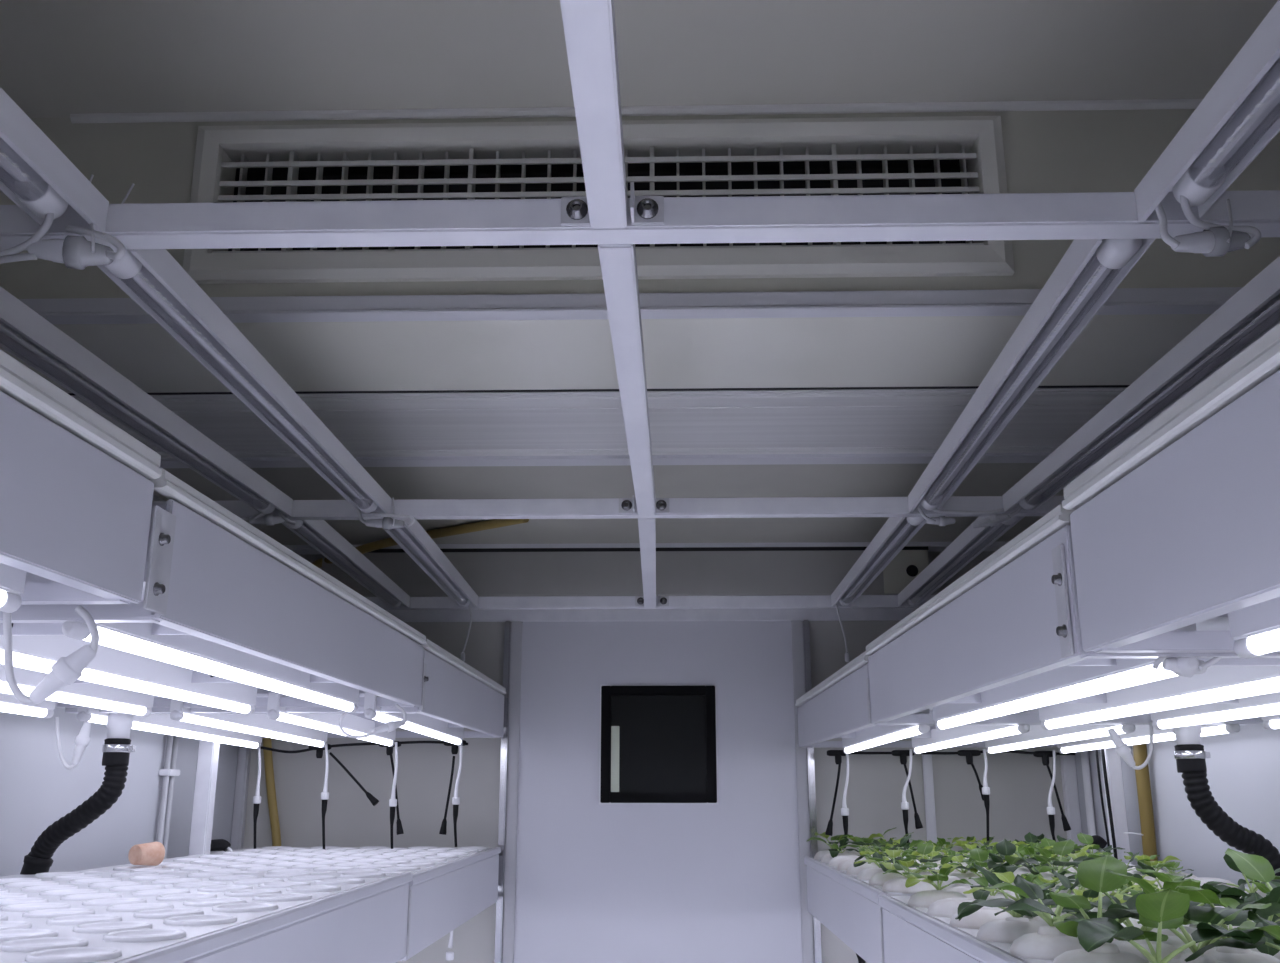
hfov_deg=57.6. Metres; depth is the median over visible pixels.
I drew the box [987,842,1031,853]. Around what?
seedling
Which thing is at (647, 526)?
beam
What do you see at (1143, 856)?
seedling
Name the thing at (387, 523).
lead
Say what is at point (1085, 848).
seedling
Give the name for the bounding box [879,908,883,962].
plate
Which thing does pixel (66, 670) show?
lead
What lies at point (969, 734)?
diffuser
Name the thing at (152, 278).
ceiling lamp
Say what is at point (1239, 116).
ceiling lamp
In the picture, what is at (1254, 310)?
ceiling lamp
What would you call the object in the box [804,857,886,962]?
tray
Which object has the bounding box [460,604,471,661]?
lead
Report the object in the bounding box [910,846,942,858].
seedling
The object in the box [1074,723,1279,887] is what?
wall
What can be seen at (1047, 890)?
seedling
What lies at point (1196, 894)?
seedling
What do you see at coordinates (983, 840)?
seedling
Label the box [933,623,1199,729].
tube
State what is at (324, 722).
diffuser
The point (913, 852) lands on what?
seedling
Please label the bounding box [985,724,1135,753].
tube
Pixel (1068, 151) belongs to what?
wall
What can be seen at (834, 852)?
seedling
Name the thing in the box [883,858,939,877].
seedling
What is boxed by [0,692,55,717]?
tube
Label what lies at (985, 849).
seedling
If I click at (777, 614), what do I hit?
trim
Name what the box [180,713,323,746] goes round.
diffuser
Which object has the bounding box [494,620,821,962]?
door
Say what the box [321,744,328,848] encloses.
plug
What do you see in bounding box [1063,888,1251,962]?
seedling
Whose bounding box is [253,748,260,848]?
plug
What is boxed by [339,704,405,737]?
lead
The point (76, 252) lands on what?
lead
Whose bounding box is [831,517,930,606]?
ceiling lamp
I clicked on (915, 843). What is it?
seedling
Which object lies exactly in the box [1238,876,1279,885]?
seedling
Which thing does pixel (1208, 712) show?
diffuser
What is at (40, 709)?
diffuser
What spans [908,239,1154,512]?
ceiling lamp
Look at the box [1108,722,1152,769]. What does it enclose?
lead
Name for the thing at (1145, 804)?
hose
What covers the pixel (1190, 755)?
hose
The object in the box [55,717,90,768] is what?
lead
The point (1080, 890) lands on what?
seedling
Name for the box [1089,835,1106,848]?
plug
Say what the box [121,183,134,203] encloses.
tie
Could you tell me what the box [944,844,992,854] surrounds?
seedling
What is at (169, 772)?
conduit
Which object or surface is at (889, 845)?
seedling
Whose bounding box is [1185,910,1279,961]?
seedling
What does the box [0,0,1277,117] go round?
ceiling
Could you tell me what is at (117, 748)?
hose
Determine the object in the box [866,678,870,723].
plate
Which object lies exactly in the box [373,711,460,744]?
diffuser
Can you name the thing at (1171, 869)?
seedling
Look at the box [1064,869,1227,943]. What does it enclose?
seedling
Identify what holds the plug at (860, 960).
hanging from the tube
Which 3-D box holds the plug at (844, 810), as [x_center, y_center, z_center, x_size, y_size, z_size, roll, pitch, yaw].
[0.542,0.834,3.067,0.027,0.245,0.020,0,-15,1]
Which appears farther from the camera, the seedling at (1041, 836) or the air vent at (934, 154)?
the seedling at (1041, 836)
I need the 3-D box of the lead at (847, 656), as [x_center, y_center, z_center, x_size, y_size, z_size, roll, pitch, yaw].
[0.531,0.397,3.049,0.032,0.153,0.013,0,-15,1]
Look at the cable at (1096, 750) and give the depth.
2.82 m
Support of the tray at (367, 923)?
attached to the tray at (447, 896)
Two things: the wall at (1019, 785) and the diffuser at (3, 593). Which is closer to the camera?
the diffuser at (3, 593)
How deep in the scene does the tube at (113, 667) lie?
1.58 m
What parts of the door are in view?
window trim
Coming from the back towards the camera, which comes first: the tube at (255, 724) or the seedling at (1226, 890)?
the tube at (255, 724)
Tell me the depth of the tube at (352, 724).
2.51 m
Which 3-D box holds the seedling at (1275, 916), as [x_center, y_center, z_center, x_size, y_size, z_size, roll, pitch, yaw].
[0.790,0.555,1.508,0.081,0.056,0.085,-7,-17,26]
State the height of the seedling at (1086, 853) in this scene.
0.052 m
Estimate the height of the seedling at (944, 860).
0.060 m
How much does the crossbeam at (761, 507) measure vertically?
0.031 m
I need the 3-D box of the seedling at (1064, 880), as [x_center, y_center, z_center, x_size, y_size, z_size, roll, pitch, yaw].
[0.615,0.567,1.582,0.104,0.072,0.109,-5,-16,18]
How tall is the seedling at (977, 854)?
0.073 m
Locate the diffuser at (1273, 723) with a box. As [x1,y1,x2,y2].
[1269,719,1279,728]
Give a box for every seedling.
[806,832,848,848]
[828,837,858,857]
[838,828,894,850]
[844,833,883,848]
[853,844,896,871]
[854,849,920,872]
[855,834,920,862]
[857,848,890,863]
[863,843,903,856]
[869,832,913,848]
[879,837,926,853]
[879,847,926,863]
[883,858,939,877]
[889,842,952,867]
[902,863,972,891]
[909,855,954,874]
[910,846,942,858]
[927,837,965,851]
[930,855,977,872]
[941,849,966,861]
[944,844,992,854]
[946,836,975,849]
[951,840,1010,870]
[955,847,1015,876]
[955,855,1113,942]
[958,838,993,852]
[958,862,1090,921]
[963,871,1051,900]
[964,848,1004,861]
[968,866,1006,899]
[969,837,992,847]
[969,839,1038,875]
[984,842,1004,856]
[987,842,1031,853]
[994,854,1188,952]
[995,873,1051,889]
[1010,846,1057,865]
[1011,841,1043,856]
[1014,839,1093,877]
[1015,851,1063,869]
[1020,889,1073,916]
[1022,857,1075,886]
[1023,832,1042,853]
[1023,874,1087,892]
[1025,833,1043,842]
[1027,838,1074,860]
[1032,847,1071,870]
[1042,850,1111,870]
[1051,874,1088,895]
[1052,869,1126,905]
[1057,835,1089,852]
[1062,844,1092,861]
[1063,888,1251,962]
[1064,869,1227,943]
[1067,856,1142,878]
[1074,833,1122,854]
[1074,850,1112,856]
[1089,876,1162,901]
[1107,869,1271,962]
[1115,889,1158,902]
[1117,878,1162,895]
[1121,879,1249,935]
[1124,852,1160,861]
[1126,852,1145,874]
[1126,861,1201,893]
[1129,855,1181,871]
[1136,868,1244,927]
[1137,886,1279,953]
[1158,861,1193,872]
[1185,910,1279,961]
[1199,886,1279,955]
[1207,854,1279,895]
[1221,848,1279,916]
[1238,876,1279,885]
[1241,881,1269,898]
[1244,894,1277,921]
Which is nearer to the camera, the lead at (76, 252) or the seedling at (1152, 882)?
the lead at (76, 252)
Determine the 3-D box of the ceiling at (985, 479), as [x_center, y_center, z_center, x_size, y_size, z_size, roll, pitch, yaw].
[0.026,0.075,3.007,2.385,0.020,1.010,0,-15,1]
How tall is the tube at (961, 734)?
0.050 m
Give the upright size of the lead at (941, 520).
0.040 m
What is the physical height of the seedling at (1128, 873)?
0.074 m
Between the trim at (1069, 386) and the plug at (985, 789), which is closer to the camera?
the trim at (1069, 386)
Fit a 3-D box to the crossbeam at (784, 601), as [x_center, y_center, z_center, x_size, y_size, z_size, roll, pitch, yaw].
[0.029,0.321,3.112,2.385,0.031,0.060,0,-15,1]
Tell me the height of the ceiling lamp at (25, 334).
0.035 m
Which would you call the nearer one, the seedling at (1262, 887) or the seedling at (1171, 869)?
the seedling at (1262, 887)
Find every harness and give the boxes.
[238,740,467,834]
[825,750,1074,835]
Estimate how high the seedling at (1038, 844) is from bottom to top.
0.064 m
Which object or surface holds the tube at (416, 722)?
attached to the tray at (457, 694)
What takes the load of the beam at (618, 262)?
attached to the crossbeam at (761, 507)
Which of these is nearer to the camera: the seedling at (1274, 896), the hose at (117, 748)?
the seedling at (1274, 896)
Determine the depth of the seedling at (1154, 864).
2.13 m
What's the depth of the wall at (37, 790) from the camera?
2.48 m
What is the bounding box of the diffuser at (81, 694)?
[0,681,145,714]
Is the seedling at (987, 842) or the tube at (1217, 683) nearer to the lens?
the tube at (1217, 683)
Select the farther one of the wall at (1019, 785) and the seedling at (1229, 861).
the wall at (1019, 785)
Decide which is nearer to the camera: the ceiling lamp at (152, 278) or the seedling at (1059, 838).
the ceiling lamp at (152, 278)
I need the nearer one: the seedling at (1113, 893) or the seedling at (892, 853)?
the seedling at (1113, 893)
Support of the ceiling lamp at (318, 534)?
attached to the crossbeam at (761, 507)
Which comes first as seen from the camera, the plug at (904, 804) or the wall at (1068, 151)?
the wall at (1068, 151)
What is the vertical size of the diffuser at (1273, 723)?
0.017 m
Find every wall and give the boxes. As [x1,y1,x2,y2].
[0,109,1279,298]
[0,494,238,876]
[243,551,1066,962]
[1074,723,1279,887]
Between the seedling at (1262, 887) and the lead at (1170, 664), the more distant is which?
the seedling at (1262, 887)
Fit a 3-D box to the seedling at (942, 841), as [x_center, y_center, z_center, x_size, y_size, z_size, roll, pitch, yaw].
[0.763,0.923,2.919,0.112,0.062,0.115,-5,-16,18]
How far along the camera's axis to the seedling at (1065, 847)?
2.10 m
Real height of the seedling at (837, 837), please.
0.068 m
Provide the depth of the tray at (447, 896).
2.47 m
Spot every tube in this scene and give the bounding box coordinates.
[0,563,26,612]
[0,635,256,714]
[0,664,153,716]
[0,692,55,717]
[62,621,358,712]
[77,705,261,748]
[170,699,327,747]
[267,693,395,746]
[364,692,463,744]
[842,709,929,753]
[912,710,1029,753]
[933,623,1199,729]
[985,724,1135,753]
[1038,665,1279,729]
[1057,724,1239,753]
[1150,692,1279,729]
[1228,597,1279,658]
[1261,714,1279,729]
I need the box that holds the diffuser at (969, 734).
[915,726,1020,752]
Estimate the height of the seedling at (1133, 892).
0.058 m
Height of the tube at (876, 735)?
0.050 m
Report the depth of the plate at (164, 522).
1.06 m
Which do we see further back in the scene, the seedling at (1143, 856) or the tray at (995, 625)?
the seedling at (1143, 856)
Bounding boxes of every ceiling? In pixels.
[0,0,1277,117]
[0,314,1211,457]
[149,463,1070,544]
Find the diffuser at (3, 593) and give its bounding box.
[0,590,6,606]
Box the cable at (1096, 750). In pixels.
[1095,749,1117,858]
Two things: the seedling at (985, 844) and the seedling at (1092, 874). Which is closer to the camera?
the seedling at (1092, 874)
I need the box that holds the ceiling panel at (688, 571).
[322,546,928,596]
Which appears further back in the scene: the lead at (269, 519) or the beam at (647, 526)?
the beam at (647, 526)
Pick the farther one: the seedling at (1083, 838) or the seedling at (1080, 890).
the seedling at (1083, 838)
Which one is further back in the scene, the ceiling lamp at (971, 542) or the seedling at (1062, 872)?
the ceiling lamp at (971, 542)
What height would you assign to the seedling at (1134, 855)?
0.058 m
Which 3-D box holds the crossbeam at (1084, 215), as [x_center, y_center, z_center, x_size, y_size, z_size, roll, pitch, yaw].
[-0.021,-0.235,1.018,2.385,0.031,0.062,0,-15,1]
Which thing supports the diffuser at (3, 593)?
attached to the tube at (12, 580)
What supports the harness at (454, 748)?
hanging from the tray at (457, 694)
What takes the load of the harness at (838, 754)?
hanging from the tray at (837, 707)
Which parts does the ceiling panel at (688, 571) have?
plate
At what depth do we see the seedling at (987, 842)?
2.85 m
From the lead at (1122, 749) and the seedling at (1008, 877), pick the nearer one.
the seedling at (1008, 877)
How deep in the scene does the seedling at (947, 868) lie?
1.85 m
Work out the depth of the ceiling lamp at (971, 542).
2.52 m
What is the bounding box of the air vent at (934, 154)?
[183,116,1014,283]
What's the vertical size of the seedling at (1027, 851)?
0.063 m
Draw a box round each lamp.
[0,87,108,232]
[0,286,292,515]
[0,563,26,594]
[0,692,55,709]
[97,249,391,513]
[282,520,409,607]
[385,520,477,607]
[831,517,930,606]
[898,516,1024,605]
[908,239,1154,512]
[1002,256,1279,512]
[1134,0,1279,222]
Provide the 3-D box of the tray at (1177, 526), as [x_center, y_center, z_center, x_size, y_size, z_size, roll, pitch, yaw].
[0.731,-0.068,0.505,0.710,0.155,1.125,0,-15,1]
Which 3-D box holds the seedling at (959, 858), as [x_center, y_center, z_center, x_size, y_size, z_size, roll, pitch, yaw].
[0.619,0.742,2.217,0.097,0.053,0.095,9,-17,-31]
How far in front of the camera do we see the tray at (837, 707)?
2.56 m
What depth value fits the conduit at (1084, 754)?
3.13 m
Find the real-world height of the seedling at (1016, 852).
0.066 m
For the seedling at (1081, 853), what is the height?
0.066 m
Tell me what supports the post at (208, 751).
on the floor
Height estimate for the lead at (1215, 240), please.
0.060 m
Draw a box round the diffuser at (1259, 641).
[1247,629,1279,654]
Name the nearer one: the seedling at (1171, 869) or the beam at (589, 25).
the beam at (589, 25)
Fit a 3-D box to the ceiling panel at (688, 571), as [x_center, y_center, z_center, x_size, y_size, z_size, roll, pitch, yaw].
[-0.046,0.275,3.408,1.752,0.138,0.134,0,-15,1]
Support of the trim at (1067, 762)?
attached to the wall at (1019, 785)
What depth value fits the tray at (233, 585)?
1.34 m
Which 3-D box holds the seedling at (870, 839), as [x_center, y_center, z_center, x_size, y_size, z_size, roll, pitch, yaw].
[0.572,0.936,2.978,0.107,0.068,0.125,-2,-15,9]
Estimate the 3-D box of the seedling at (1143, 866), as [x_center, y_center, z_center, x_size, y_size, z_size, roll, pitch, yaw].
[0.814,0.623,1.796,0.107,0.074,0.112,10,-18,-33]
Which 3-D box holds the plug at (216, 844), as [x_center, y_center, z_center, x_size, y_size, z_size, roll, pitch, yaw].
[-1.043,0.916,2.887,0.068,0.054,0.028,0,-15,1]
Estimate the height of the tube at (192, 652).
0.049 m
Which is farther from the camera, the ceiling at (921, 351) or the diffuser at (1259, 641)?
the ceiling at (921, 351)
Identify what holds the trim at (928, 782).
attached to the wall at (1019, 785)
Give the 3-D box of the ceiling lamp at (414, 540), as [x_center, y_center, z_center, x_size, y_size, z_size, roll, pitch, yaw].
[-0.459,0.192,2.615,0.054,0.035,1.048,0,-15,0]
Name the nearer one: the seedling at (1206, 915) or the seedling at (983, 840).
the seedling at (1206, 915)
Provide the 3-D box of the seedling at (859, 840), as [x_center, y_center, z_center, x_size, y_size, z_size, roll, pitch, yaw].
[0.556,0.890,2.842,0.128,0.088,0.143,7,-17,-26]
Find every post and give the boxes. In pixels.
[188,740,219,855]
[1101,747,1130,863]
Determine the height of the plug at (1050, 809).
0.254 m
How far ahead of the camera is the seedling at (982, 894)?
1.78 m
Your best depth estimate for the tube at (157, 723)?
2.58 m
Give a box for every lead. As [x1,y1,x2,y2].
[0,213,124,269]
[3,605,98,704]
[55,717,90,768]
[249,512,296,525]
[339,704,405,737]
[356,498,414,529]
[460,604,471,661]
[835,604,849,661]
[917,507,1003,525]
[971,506,1021,528]
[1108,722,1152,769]
[1152,656,1221,676]
[1155,195,1260,256]
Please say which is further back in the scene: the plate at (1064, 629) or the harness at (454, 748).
the harness at (454, 748)
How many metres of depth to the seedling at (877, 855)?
2.38 m
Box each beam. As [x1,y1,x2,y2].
[560,0,626,228]
[598,244,655,514]
[638,518,655,607]
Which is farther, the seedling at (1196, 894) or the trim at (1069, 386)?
the trim at (1069, 386)
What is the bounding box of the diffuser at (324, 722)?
[277,712,392,745]
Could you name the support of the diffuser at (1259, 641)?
attached to the tube at (1255, 629)
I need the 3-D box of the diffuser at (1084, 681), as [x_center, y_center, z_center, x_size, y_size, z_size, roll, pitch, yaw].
[0.508,0.293,1.535,0.017,0.017,0.972,0,-15,1]
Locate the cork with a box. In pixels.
[128,842,164,865]
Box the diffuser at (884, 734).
[845,726,921,752]
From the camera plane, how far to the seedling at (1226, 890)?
1.29 m
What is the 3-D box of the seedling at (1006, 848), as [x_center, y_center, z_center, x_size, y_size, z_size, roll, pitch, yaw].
[0.689,0.705,2.142,0.130,0.086,0.124,3,-15,-10]
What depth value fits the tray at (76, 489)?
0.91 m
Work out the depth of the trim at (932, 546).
3.36 m
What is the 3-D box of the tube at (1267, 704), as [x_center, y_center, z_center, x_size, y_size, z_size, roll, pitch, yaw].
[0.882,0.276,1.530,0.022,0.050,1.010,0,-15,1]
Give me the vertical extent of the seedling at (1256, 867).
0.112 m
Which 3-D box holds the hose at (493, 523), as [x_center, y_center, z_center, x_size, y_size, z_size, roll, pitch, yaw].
[-0.687,0.679,3.119,0.970,1.089,0.068,-9,-18,32]
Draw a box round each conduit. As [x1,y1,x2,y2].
[156,734,179,858]
[1080,750,1097,852]
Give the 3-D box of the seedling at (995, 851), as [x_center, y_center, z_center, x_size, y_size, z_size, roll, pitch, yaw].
[0.671,0.747,2.292,0.119,0.081,0.133,-3,-15,13]
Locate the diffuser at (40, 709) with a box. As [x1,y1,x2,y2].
[0,702,46,716]
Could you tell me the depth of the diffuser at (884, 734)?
2.54 m
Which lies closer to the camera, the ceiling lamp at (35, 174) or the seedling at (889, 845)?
the ceiling lamp at (35, 174)
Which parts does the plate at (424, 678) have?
plate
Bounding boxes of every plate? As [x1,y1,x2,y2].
[143,505,175,614]
[406,889,411,955]
[421,663,428,709]
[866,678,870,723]
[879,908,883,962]
[1051,544,1073,657]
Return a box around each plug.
[210,839,232,851]
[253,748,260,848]
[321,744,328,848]
[389,742,397,848]
[446,931,453,959]
[452,744,461,846]
[841,754,848,837]
[856,953,865,962]
[901,749,911,842]
[982,749,989,840]
[1047,750,1055,840]
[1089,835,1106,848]
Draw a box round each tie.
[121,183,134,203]
[1124,832,1142,835]
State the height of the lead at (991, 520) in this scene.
0.047 m
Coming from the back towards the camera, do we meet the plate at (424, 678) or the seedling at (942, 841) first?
the seedling at (942, 841)
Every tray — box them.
[0,349,161,604]
[0,468,426,707]
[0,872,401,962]
[65,638,505,737]
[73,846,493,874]
[118,872,411,962]
[399,847,500,960]
[795,652,1258,747]
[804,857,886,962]
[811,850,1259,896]
[865,504,1279,723]
[879,895,1023,962]
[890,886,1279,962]
[1062,323,1279,652]
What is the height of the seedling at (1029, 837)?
0.075 m
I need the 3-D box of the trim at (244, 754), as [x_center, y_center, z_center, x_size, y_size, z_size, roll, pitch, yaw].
[-1.140,1.333,3.208,0.030,2.310,0.030,0,-15,1]
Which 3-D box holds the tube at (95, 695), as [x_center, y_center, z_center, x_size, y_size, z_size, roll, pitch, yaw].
[-0.883,0.259,1.578,0.022,0.050,1.010,0,-15,1]
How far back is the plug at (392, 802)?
3.06 m
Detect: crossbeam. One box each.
[0,182,1279,250]
[152,495,1064,519]
[365,595,934,609]
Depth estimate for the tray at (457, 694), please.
2.53 m
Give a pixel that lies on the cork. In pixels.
(152, 853)
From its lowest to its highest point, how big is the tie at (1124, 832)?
0.007 m
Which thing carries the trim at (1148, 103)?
attached to the wall at (1068, 151)
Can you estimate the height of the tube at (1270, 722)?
0.050 m
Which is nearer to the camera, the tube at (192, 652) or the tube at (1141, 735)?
the tube at (192, 652)
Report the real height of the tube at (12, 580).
0.049 m
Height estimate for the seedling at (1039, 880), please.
0.060 m
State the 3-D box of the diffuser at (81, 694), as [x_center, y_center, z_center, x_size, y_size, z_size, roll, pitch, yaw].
[-0.883,0.274,1.573,0.017,0.017,0.972,0,-15,1]
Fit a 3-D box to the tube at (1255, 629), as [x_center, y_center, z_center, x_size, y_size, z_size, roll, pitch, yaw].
[0.482,-0.010,0.459,0.022,0.050,1.035,0,-15,1]
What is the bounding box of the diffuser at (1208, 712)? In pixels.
[1157,703,1279,728]
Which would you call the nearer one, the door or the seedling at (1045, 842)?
the seedling at (1045, 842)
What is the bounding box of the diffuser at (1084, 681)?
[938,663,1178,728]
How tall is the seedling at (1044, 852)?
0.068 m
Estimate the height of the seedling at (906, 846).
0.073 m
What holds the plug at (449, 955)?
hanging from the tube
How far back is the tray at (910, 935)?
1.68 m
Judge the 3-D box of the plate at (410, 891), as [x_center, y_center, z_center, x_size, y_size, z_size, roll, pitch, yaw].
[-0.412,0.787,2.075,0.003,0.111,0.012,0,-15,1]
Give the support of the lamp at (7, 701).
on the tube at (9, 703)
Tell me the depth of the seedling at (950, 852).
2.58 m
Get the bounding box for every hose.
[20,713,135,874]
[262,519,528,845]
[1133,743,1157,868]
[1173,724,1279,875]
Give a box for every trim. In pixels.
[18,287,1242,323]
[67,385,1129,395]
[70,99,1202,122]
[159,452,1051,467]
[230,747,250,849]
[284,541,1008,553]
[386,608,914,621]
[915,608,936,843]
[1060,752,1082,848]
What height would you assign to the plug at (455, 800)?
0.274 m

